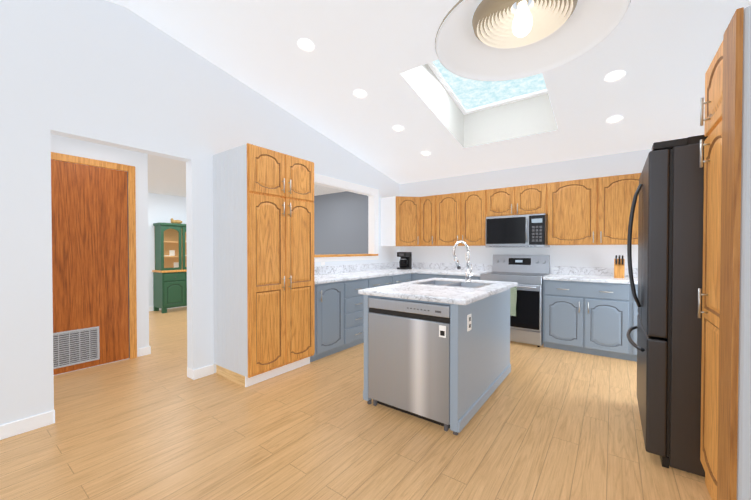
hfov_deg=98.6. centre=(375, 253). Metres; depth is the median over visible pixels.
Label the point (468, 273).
tap
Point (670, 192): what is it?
refrigerator
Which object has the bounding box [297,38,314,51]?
recessed light
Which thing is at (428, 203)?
upper cabinet
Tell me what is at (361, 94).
recessed light
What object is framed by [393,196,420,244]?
upper cabinet
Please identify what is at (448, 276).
base cabinet
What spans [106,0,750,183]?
ceiling
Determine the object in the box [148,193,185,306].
wall
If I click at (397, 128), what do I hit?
recessed light
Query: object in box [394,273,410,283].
base cabinet
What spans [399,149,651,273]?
wall
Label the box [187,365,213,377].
baseboard
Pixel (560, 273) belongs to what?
countertop
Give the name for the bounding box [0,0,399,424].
wall
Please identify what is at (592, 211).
upper cabinet
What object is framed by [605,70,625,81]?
recessed light
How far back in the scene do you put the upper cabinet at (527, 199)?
4.51 m
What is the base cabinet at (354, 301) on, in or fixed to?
on the floor
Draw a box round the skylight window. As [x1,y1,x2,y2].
[427,59,547,114]
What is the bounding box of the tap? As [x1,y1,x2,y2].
[453,240,472,282]
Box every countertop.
[314,262,418,283]
[358,240,517,304]
[413,263,492,276]
[543,266,637,283]
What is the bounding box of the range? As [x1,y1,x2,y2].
[480,255,549,346]
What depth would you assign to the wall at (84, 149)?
3.77 m
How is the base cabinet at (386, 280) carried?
on the floor
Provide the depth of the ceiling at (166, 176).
5.28 m
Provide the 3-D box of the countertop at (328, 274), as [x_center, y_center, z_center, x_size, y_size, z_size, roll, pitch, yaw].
[-0.091,0.247,4.794,0.660,0.148,2.733,1,1,36]
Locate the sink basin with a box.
[412,280,493,287]
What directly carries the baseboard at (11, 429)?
attached to the wall at (105, 72)
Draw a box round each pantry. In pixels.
[213,143,314,386]
[698,7,743,499]
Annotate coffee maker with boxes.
[397,252,411,268]
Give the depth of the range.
4.22 m
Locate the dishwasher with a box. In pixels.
[368,297,449,430]
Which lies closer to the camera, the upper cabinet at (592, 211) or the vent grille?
the vent grille
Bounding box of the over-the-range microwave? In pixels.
[485,214,549,247]
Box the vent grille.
[53,326,99,368]
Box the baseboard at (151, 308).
[149,306,185,310]
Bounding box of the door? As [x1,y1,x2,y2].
[51,152,136,374]
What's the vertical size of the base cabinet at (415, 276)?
0.868 m
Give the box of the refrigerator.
[626,135,707,476]
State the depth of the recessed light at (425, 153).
4.69 m
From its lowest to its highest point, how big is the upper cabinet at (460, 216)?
0.830 m
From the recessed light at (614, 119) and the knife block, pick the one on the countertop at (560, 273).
the knife block
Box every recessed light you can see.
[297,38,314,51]
[353,89,366,98]
[393,125,403,131]
[421,151,430,155]
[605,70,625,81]
[606,115,622,123]
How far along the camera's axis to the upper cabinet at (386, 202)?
5.51 m
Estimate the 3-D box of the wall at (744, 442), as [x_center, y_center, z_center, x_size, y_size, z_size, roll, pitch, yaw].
[1.703,0.160,1.035,0.747,2.160,0.100,1,1,36]
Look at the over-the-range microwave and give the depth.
4.45 m
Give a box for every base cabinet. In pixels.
[310,281,345,361]
[346,278,369,348]
[363,289,510,434]
[370,275,393,287]
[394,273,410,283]
[411,273,414,280]
[415,273,446,280]
[447,275,479,279]
[543,280,632,360]
[631,284,637,361]
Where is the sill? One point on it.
(336, 255)
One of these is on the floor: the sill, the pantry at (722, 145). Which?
the pantry at (722, 145)
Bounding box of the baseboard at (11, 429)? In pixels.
[0,410,54,439]
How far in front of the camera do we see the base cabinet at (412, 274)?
5.24 m
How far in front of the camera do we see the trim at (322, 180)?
5.19 m
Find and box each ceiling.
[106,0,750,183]
[148,154,344,196]
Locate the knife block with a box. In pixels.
[614,255,624,277]
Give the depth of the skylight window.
3.88 m
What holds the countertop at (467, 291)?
on the base cabinet at (480, 367)
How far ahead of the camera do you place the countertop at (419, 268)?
5.26 m
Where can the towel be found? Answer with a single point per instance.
(513, 291)
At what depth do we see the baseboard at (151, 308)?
6.60 m
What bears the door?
in the wall at (84, 149)
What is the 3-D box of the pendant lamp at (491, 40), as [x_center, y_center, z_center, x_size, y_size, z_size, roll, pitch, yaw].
[0.488,-1.343,1.067,0.573,1.246,0.573,1,1,36]
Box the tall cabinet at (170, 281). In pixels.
[152,218,186,312]
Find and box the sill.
[314,254,377,256]
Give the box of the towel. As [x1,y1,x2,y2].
[510,286,516,315]
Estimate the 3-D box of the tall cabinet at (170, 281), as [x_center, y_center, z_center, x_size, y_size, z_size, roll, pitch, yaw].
[-4.085,0.216,6.770,0.493,1.903,0.880,1,1,36]
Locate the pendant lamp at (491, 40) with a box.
[435,0,630,80]
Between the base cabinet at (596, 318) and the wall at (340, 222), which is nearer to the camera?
the base cabinet at (596, 318)
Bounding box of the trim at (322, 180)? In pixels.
[314,173,377,261]
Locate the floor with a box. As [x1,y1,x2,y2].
[0,306,711,499]
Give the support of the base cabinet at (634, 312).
on the floor
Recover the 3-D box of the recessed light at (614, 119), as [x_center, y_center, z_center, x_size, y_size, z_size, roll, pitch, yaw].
[2.549,-1.428,3.441,0.149,0.034,0.147,0,1,30]
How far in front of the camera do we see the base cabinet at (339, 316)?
3.73 m
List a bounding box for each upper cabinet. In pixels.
[381,197,408,245]
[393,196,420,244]
[421,195,436,244]
[437,189,488,244]
[489,183,548,216]
[545,173,640,244]
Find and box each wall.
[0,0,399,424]
[51,134,148,375]
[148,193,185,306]
[314,191,367,254]
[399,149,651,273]
[737,6,750,499]
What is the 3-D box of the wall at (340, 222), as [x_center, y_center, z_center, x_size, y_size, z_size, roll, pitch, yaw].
[-1.530,-0.037,7.147,4.200,2.400,0.120,1,1,36]
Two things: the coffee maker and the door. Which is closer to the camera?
the door
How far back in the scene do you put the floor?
2.12 m
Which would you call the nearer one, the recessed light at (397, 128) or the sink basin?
the sink basin
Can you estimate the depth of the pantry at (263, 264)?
3.10 m
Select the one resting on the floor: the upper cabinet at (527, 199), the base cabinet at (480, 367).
the base cabinet at (480, 367)
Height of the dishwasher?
0.870 m

